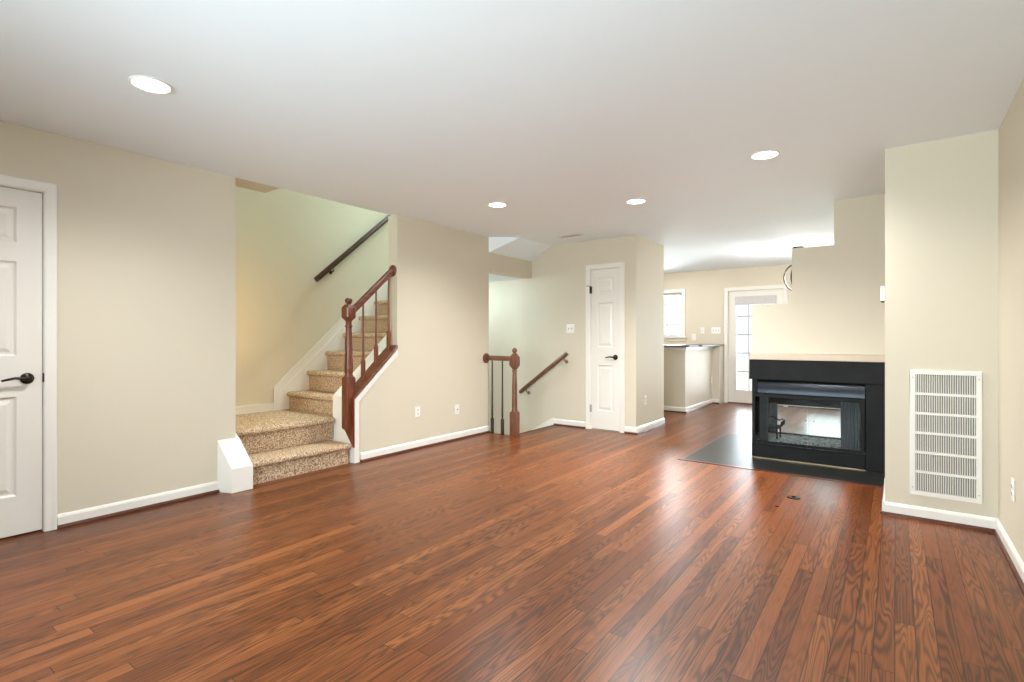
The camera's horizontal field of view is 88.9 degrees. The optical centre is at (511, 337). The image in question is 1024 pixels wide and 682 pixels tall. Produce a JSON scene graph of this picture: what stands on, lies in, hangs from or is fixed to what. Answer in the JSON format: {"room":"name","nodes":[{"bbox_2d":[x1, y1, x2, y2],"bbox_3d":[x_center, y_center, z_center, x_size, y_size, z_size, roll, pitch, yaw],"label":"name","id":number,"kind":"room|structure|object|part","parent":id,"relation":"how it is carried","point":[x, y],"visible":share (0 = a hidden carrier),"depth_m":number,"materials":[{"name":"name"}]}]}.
{"room":"living room","nodes":[
{"label":"living room","id":0,"kind":"room"},
{"bbox_2d":[0,120,235,513],"bbox_3d":[-3.252,-0.042,2.743,0.130,2.440,3.470,0,0,36],"label":"wall","id":1,"kind":"structure","parent":0,"point":[146,245],"depth_m":3.57,"materials":[{"name":"beige paint"}]},
{"bbox_2d":[0,174,56,537],"bbox_3d":[-3.101,0.116,2.887,0.144,2.125,0.888,0,0,36],"label":"door","id":2,"kind":"structure","parent":1,"relation":"in","point":[28,208],"depth_m":3.13,"materials":[{"name":"white paint"}]},
{"bbox_3d":[-2.905,0.241,3.054,0.025,0.027,0.122,0,0,36],"label":"lever","id":3,"kind":"part","parent":2,"relation":"part of","materials":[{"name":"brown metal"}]},
{"bbox_3d":[-2.890,0.242,3.115,0.045,0.066,0.066,0,0,36],"label":"lever handle","id":4,"kind":"part","parent":2,"relation":"part of","materials":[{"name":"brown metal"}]},
{"bbox_2d":[57,481,219,528],"bbox_3d":[-3.191,1.135,2.694,0.026,0.086,3.225,0,0,36],"label":"baseboard","id":5,"kind":"structure","parent":1,"relation":"attached to","point":[91,514],"depth_m":3.54,"materials":[{"name":"white paint"}]},
{"bbox_2d":[236,178,279,192],"bbox_3d":[-2.160,-1.437,4.323,0.239,0.350,0.369,0,0,36],"label":"ceiling","id":6,"kind":"structure","parent":0,"point":[242,183],"depth_m":4.35,"materials":[{"name":"beige paint"}]},
{"bbox_2d":[236,186,387,439],"bbox_3d":[-1.690,-0.022,6.838,0.120,7.600,4.980,0,0,36],"label":"wall","id":7,"kind":"structure","parent":0,"point":[285,239],"depth_m":5.70,"materials":[{"name":"beige paint"}]},
{"bbox_2d":[314,215,391,281],"bbox_3d":[-1.847,-1.218,6.438,0.098,1.158,1.339,0,0,36],"label":"wall handrail","id":8,"kind":"object","parent":7,"relation":"attached to","point":[382,222],"visible":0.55,"depth_m":6.24,"materials":[{"name":"brown wood"}]},
{"bbox_2d":[358,214,531,461],"bbox_3d":[-0.655,-0.042,6.149,0.136,2.440,2.965,0,0,36],"label":"wall","id":9,"kind":"structure","parent":0,"point":[439,288],"depth_m":5.76,"materials":[{"name":"beige paint"}]},
{"bbox_2d":[415,406,419,417],"bbox_3d":[-1.002,0.785,5.553,0.009,0.117,0.072,0,0,36],"label":"wall outlet","id":10,"kind":"object","parent":9,"relation":"attached to","point":[417,408],"visible":1,"depth_m":5.55,"materials":[{"name":"white plastic"}]},
{"bbox_2d":[360,425,489,461],"bbox_3d":[-0.856,1.135,5.738,0.026,0.086,1.945,0,0,36],"label":"baseboard","id":11,"kind":"structure","parent":9,"relation":"attached to","point":[401,448],"depth_m":5.57,"materials":[{"name":"white paint"}]},
{"bbox_2d":[455,404,458,413],"bbox_3d":[-0.633,0.826,6.049,0.016,0.115,0.071,0,0,36],"label":"cable jack","id":12,"kind":"object","parent":9,"relation":"attached to","point":[456,405],"visible":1,"depth_m":6.04,"materials":[{"name":"white plastic"}]},
{"bbox_2d":[489,274,519,281],"bbox_3d":[-0.565,-0.858,7.327,1.114,0.048,0.960,0,0,36],"label":"ceiling","id":13,"kind":"structure","parent":0,"point":[492,277],"depth_m":7.32,"materials":[{"name":"white paint"}]},
{"bbox_2d":[0,402,1023,681],"bbox_3d":[0.721,1.298,4.849,5.820,0.240,11.570,0,0,36],"label":"floor","id":14,"kind":"structure","parent":0,"point":[554,553],"depth_m":2.56,"materials":[{"name":"brown wood"}]},
{"bbox_2d":[217,280,397,493],"bbox_3d":[-1.660,-0.145,5.669,1.309,2.644,3.406,0,0,36],"label":"carpeted staircase","id":15,"kind":"structure","parent":14,"relation":"on","point":[277,443],"depth_m":5.02,"materials":[{"name":"carpet"}]},
{"bbox_3d":[-2.164,-0.347,6.070,0.023,2.240,3.178,0,0,36],"label":"skirt moulding","id":16,"kind":"part","parent":15,"relation":"part of","materials":[{"name":"white paint"}]},
{"bbox_2d":[342,265,397,447],"bbox_3d":[-1.394,0.139,5.128,0.154,1.777,0.604,0,0,36],"label":"banister","id":17,"kind":"object","parent":15,"relation":"on","point":[351,388],"visible":1,"depth_m":4.93,"materials":[{"name":"red wood"}]},
{"bbox_3d":[-1.540,0.272,4.922,0.100,1.172,0.100,0,0,36],"label":"newel post","id":18,"kind":"part","parent":17,"relation":"part of","materials":[{"name":"red wood"}]},
{"bbox_3d":[-1.373,-0.476,5.158,0.064,0.477,0.532,0,0,35],"label":"handrail","id":19,"kind":"part","parent":17,"relation":"part of","materials":[{"name":"red wood"}]},
{"bbox_3d":[-1.382,0.328,5.144,0.154,0.509,0.535,0,0,36],"label":"cap rail","id":20,"kind":"part","parent":17,"relation":"part of","materials":[{"name":"red wood"}]},
{"bbox_3d":[-1.379,0.647,5.151,0.149,1.061,0.530,0,0,36],"label":"knee wall trim","id":21,"kind":"part","parent":15,"relation":"part of","materials":[{"name":"white paint"}]},
{"bbox_2d":[483,348,519,436],"bbox_3d":[-0.129,0.646,6.351,0.476,1.061,0.124,0,0,33],"label":"banister","id":22,"kind":"object","parent":14,"relation":"on","point":[514,359],"visible":1,"depth_m":6.24,"materials":[{"name":"brown wood"}]},
{"bbox_3d":[-0.148,0.247,6.387,0.366,0.059,0.064,0,0,36],"label":"handrail","id":23,"kind":"part","parent":22,"relation":"part of","materials":[{"name":"brown wood"}]},
{"bbox_3d":[0.031,0.681,6.255,0.100,0.991,0.100,0,0,36],"label":"newel post","id":24,"kind":"part","parent":22,"relation":"part of","materials":[{"name":"brown wood"}]},
{"bbox_2d":[678,433,884,487],"bbox_3d":[2.776,1.175,5.263,1.642,0.004,1.710,0,0,36],"label":"hearth","id":25,"kind":"object","parent":14,"relation":"on","point":[731,450],"visible":0.68,"depth_m":4.88,"materials":[{"name":"stone"}]},
{"bbox_2d":[749,353,884,472],"bbox_3d":[2.985,0.662,5.100,1.108,1.024,0.655,0,0,36],"label":"fireplace","id":26,"kind":"object","parent":25,"relation":"on","point":[852,384],"depth_m":4.83,"materials":[{"name":"black metal"}]},
{"bbox_3d":[2.393,0.786,5.171,0.024,0.500,0.024,0,0,36],"label":"corner post","id":27,"kind":"part","parent":26,"relation":"part of","materials":[{"name":"black metal"}]},
{"bbox_3d":[2.567,0.787,5.410,0.004,0.446,0.564,0,0,36],"label":"pane","id":28,"kind":"part","parent":26,"relation":"part of","materials":[{"name":"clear glass"}]},
{"bbox_3d":[2.653,0.896,5.298,0.204,0.241,0.200,0,0,36],"label":"fireplace grate","id":29,"kind":"part","parent":26,"relation":"part of","materials":[{"name":"black metal"}]},
{"bbox_3d":[2.567,0.786,5.018,0.472,0.484,0.016,0,0,36],"label":"glass door","id":30,"kind":"part","parent":26,"relation":"part of","materials":[{"name":"clear glass"}]},
{"bbox_3d":[3.118,0.857,5.375,0.906,0.358,0.016,0,0,36],"label":"frame","id":31,"kind":"part","parent":26,"relation":"part of","materials":[{"name":"black metal"}]},
{"bbox_3d":[2.774,0.545,4.930,0.866,0.008,0.008,0,0,36],"label":"screen rod","id":32,"kind":"part","parent":26,"relation":"part of","materials":[{"name":"black metal"}]},
{"bbox_3d":[2.933,1.104,5.142,0.931,0.124,0.620,0,0,36],"label":"panel","id":33,"kind":"part","parent":26,"relation":"part of","materials":[{"name":"black metal"}]},
{"bbox_2d":[757,379,864,398],"bbox_3d":[2.791,0.472,4.908,0.879,0.128,0.076,0,0,36],"label":"hood","id":34,"kind":"object","parent":26,"relation":"attached to","point":[800,388],"depth_m":4.86,"materials":[{"name":"black metal"}]},
{"bbox_3d":[3.082,0.683,5.349,0.866,0.008,0.008,0,0,36],"label":"screen rod","id":35,"kind":"part","parent":26,"relation":"part of","materials":[{"name":"black metal"}]},
{"bbox_3d":[2.990,0.309,5.107,1.108,0.194,0.639,0,0,36],"label":"plate","id":36,"kind":"part","parent":26,"relation":"part of","materials":[{"name":"black metal"}]},
{"bbox_3d":[2.939,0.786,4.745,0.447,0.484,0.016,0,0,36],"label":"glass door","id":37,"kind":"part","parent":26,"relation":"part of","materials":[{"name":"clear glass"}]},
{"bbox_2d":[787,495,800,498],"bbox_3d":[2.079,1.173,3.852,0.092,0.010,0.092,0,0,36],"label":"plate","id":38,"kind":"object","parent":14,"relation":"on","point":[788,496],"visible":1,"depth_m":3.84,"materials":[{"name":"brown metal"}]},
{"bbox_2d":[0,0,1023,273],"bbox_3d":[0.664,-1.362,4.891,5.960,0.200,11.570,0,0,36],"label":"ceiling","id":39,"kind":"structure","parent":0,"point":[561,113],"depth_m":2.73,"materials":[{"name":"white paint"}]},
{"bbox_2d":[128,75,172,93],"bbox_3d":[-1.796,-1.258,2.597,0.184,0.008,0.184,0,0,36],"label":"recessed light","id":40,"kind":"object","parent":39,"relation":"in","point":[145,83],"visible":1,"depth_m":2.59,"materials":[{"name":"white paint"}]},
{"bbox_2d":[132,78,169,92],"bbox_3d":[-1.796,-1.258,2.597,0.155,0.006,0.155,0,0,36],"label":"diffuser","id":41,"kind":"object","parent":40,"relation":"attached to","point":[152,85],"depth_m":2.60,"materials":[{"name":"white"}]},
{"bbox_2d":[488,202,506,207],"bbox_3d":[-0.137,-1.258,4.935,0.184,0.008,0.184,0,0,36],"label":"recessed light","id":42,"kind":"object","parent":39,"relation":"in","point":[493,204],"visible":1,"depth_m":4.92,"materials":[{"name":"white"}]},
{"bbox_2d":[489,203,504,206],"bbox_3d":[-0.137,-1.258,4.935,0.155,0.006,0.155,0,0,36],"label":"diffuser","id":43,"kind":"object","parent":42,"relation":"attached to","point":[490,204],"depth_m":4.92,"materials":[{"name":"white"}]},
{"bbox_2d":[557,233,582,237],"bbox_3d":[0.716,-1.255,6.422,0.304,0.012,0.130,0,0,36],"label":"ceiling vent","id":44,"kind":"object","parent":39,"relation":"in","point":[576,234],"visible":1,"depth_m":6.39,"materials":[{"name":"white paint"}]},
{"bbox_2d":[626,198,645,203],"bbox_3d":[1.143,-1.258,4.809,0.184,0.008,0.184,0,0,36],"label":"recessed light","id":45,"kind":"object","parent":39,"relation":"in","point":[638,200],"visible":1,"depth_m":4.80,"materials":[{"name":"white"}]},
{"bbox_2d":[628,200,644,203],"bbox_3d":[1.143,-1.258,4.809,0.155,0.006,0.155,0,0,36],"label":"diffuser","id":46,"kind":"object","parent":45,"relation":"attached to","point":[629,201],"depth_m":4.81,"materials":[{"name":"white"}]},
{"bbox_2d":[750,150,779,159],"bbox_3d":[1.739,-1.258,3.590,0.184,0.008,0.184,0,0,36],"label":"recessed light","id":47,"kind":"object","parent":39,"relation":"in","point":[766,154],"visible":1,"depth_m":3.58,"materials":[{"name":"white"}]},
{"bbox_2d":[752,151,776,158],"bbox_3d":[1.739,-1.258,3.590,0.155,0.006,0.155,0,0,36],"label":"diffuser","id":48,"kind":"object","parent":47,"relation":"attached to","point":[761,154],"depth_m":3.59,"materials":[{"name":"white"}]},
{"bbox_2d":[783,246,803,290],"bbox_3d":[3.970,-0.948,7.246,0.383,0.627,0.152,0,0,-19],"label":"pendant lamp","id":49,"kind":"object","parent":39,"relation":"hanging from","point":[796,246],"visible":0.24,"depth_m":7.24,"materials":[{"name":"brown metal"}]},
{"bbox_2d":[489,237,550,260],"bbox_3d":[0.118,-1.167,6.824,0.310,0.190,0.960,0,0,36],"label":"ceiling","id":50,"kind":"structure","parent":0,"point":[515,247],"depth_m":6.75,"materials":[{"name":"white paint"}]},
{"bbox_2d":[520,418,553,433],"bbox_3d":[-0.334,1.929,7.157,1.588,1.698,0.957,0,0,36],"label":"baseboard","id":51,"kind":"structure","parent":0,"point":[550,422],"depth_m":7.11,"materials":[{"name":"paint"}]},
{"bbox_2d":[489,235,663,434],"bbox_3d":[0.675,1.258,7.600,2.790,5.040,0.950,0,0,36],"label":"wall","id":52,"kind":"structure","parent":0,"point":[531,316],"depth_m":7.02,"materials":[{"name":"beige paint"}]},
{"bbox_2d":[519,352,567,393],"bbox_3d":[0.428,0.490,7.135,0.782,0.610,0.091,0,0,36],"label":"handrail","id":53,"kind":"object","parent":52,"relation":"attached to","point":[565,354],"visible":1,"depth_m":7.08,"materials":[{"name":"brown wood"}]},
{"bbox_2d":[566,324,573,332],"bbox_3d":[0.772,-0.125,6.929,0.116,0.117,0.015,0,0,36],"label":"light switch","id":54,"kind":"object","parent":52,"relation":"attached to","point":[569,327],"visible":1,"depth_m":6.93,"materials":[{"name":"white plastic"}]},
{"bbox_2d":[586,262,624,432],"bbox_3d":[1.195,0.117,6.659,0.537,2.123,0.152,0,0,36],"label":"door","id":55,"kind":"structure","parent":52,"relation":"in","point":[605,283],"depth_m":6.64,"materials":[{"name":"white paint"}]},
{"bbox_2d":[553,418,665,434],"bbox_3d":[1.331,1.135,7.102,1.196,0.086,0.976,0,0,36],"label":"baseboard","id":56,"kind":"structure","parent":52,"relation":"attached to","point":[559,422],"depth_m":6.83,"materials":[{"name":"white paint"}]},
{"bbox_2d":[664,346,723,406],"bbox_3d":[2.276,0.660,9.632,2.665,1.035,1.780,0,0,36],"label":"wall","id":57,"kind":"structure","parent":0,"point":[688,374],"depth_m":8.53,"materials":[{"name":"paint"}]},
{"bbox_2d":[664,346,712,349],"bbox_3d":[2.139,0.169,9.534,2.560,0.049,1.500,0,0,36],"label":"trim","id":58,"kind":"structure","parent":57,"relation":"attached to","point":[708,347],"depth_m":8.35,"materials":[{"name":"white paint"}]},
{"bbox_2d":[664,399,719,412],"bbox_3d":[2.186,1.135,9.508,2.665,0.086,1.526,0,0,36],"label":"baseboard","id":59,"kind":"structure","parent":57,"relation":"attached to","point":[691,408],"depth_m":8.38,"materials":[{"name":"white paint"}]},
{"bbox_2d":[664,344,723,346],"bbox_3d":[2.245,0.127,9.568,2.670,0.030,1.880,0,0,36],"label":"countertop","id":60,"kind":"structure","parent":57,"relation":"on","point":[681,345],"depth_m":8.46,"materials":[{"name":"stone"}]},
{"bbox_2d":[664,264,791,344],"bbox_3d":[4.062,-0.042,9.498,5.702,2.440,0.120,0,0,36],"label":"wall","id":61,"kind":"structure","parent":0,"point":[704,290],"depth_m":9.70,"materials":[{"name":"beige paint"}]},
{"bbox_2d":[664,289,686,340],"bbox_3d":[2.927,-0.444,10.277,1.030,0.994,0.130,0,0,36],"label":"window","id":62,"kind":"structure","parent":61,"relation":"in","point":[673,292],"depth_m":10.06,"materials":[{"name":"white paint"}]},
{"bbox_3d":[2.955,-0.447,10.315,0.850,0.850,0.035,0,0,36],"label":"sash","id":63,"kind":"part","parent":62,"relation":"part of","materials":[{"name":"white paint"}]},
{"bbox_3d":[2.918,0.015,10.264,1.030,0.075,0.100,0,0,36],"label":"sill","id":64,"kind":"part","parent":62,"relation":"part of","materials":[{"name":"white paint"}]},
{"bbox_2d":[711,327,720,333],"bbox_3d":[3.763,-0.140,9.634,0.162,0.117,0.015,0,0,36],"label":"light switch","id":65,"kind":"object","parent":61,"relation":"attached to","point":[714,330],"visible":1,"depth_m":9.64,"materials":[{"name":"white plastic"}]},
{"bbox_2d":[735,295,775,304],"bbox_3d":[4.314,-0.672,9.260,0.674,0.150,0.022,0,0,36],"label":"rolled blind","id":66,"kind":"object","parent":61,"relation":"attached to","point":[739,299],"depth_m":9.26,"materials":[{"name":"grey fabric"}]},
{"bbox_2d":[724,284,787,406],"bbox_3d":[4.331,0.130,9.283,1.042,2.096,0.150,0,0,36],"label":"door","id":67,"kind":"structure","parent":61,"relation":"in","point":[773,294],"depth_m":9.46,"materials":[{"name":"white paint"}]},
{"bbox_2d":[788,405,840,410],"bbox_3d":[4.805,1.135,8.862,3.752,0.086,0.026,0,0,36],"label":"baseboard","id":68,"kind":"structure","parent":61,"relation":"attached to","point":[838,409],"depth_m":8.68,"materials":[{"name":"white paint"}]},
{"bbox_2d":[752,194,884,354],"bbox_3d":[3.008,-0.556,5.117,1.098,1.411,0.590,0,0,36],"label":"wall","id":69,"kind":"structure","parent":0,"point":[836,307],"depth_m":4.77,"materials":[{"name":"beige paint"}]},
{"bbox_2d":[880,478,997,532],"bbox_3d":[2.929,1.135,3.633,0.585,0.086,0.796,0,0,36],"label":"baseboard","id":70,"kind":"structure","parent":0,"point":[950,518],"depth_m":3.32,"materials":[{"name":"white paint"}]},
{"bbox_2d":[885,130,997,517],"bbox_3d":[3.291,-0.042,4.103,0.558,2.440,1.930,0,0,36],"label":"wall","id":71,"kind":"structure","parent":0,"point":[941,196],"depth_m":3.32,"materials":[{"name":"beige paint"}]},
{"bbox_2d":[880,286,884,302],"bbox_3d":[2.516,-0.296,3.543,0.024,0.108,0.072,0,0,36],"label":"wall control","id":72,"kind":"object","parent":71,"relation":"attached to","point":[882,288],"visible":1,"depth_m":3.51,"materials":[{"name":"white plastic"}]},
{"bbox_2d":[909,370,982,503],"bbox_3d":[2.739,0.612,3.303,0.358,0.812,0.013,0,0,36],"label":"air vent","id":73,"kind":"object","parent":71,"relation":"in","point":[946,407],"visible":1,"depth_m":3.30,"materials":[{"name":"white metal"}]},
{"bbox_2d":[998,79,1023,562],"bbox_3d":[3.019,-0.042,3.161,0.120,2.440,11.570,0,0,36],"label":"wall","id":74,"kind":"structure","parent":0,"point":[1011,129],"depth_m":2.83,"materials":[{"name":"beige paint"}]},
{"bbox_2d":[993,519,1023,593],"bbox_3d":[1.266,1.135,0.898,0.026,0.086,5.606,0,0,36],"label":"baseboard","id":75,"kind":"structure","parent":74,"relation":"attached to","point":[1014,560],"depth_m":2.74,"materials":[{"name":"white paint"}]},
{"bbox_2d":[1011,477,1014,501],"bbox_3d":[2.633,0.798,2.746,0.009,0.117,0.072,0,0,36],"label":"wall outlet","id":76,"kind":"object","parent":74,"relation":"attached to","point":[1012,479],"visible":1,"depth_m":2.73,"materials":[{"name":"white plastic"}]},
{"label":"outside","id":77,"kind":"structure","parent":0,"visible":0},
{"bbox_2d":[737,356,751,389],"bbox_3d":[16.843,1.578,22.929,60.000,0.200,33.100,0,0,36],"label":"window pane","id":78,"kind":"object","parent":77,"point":[742,361],"depth_m":21.14,"materials":[{"name":"white glass"}]}
]}

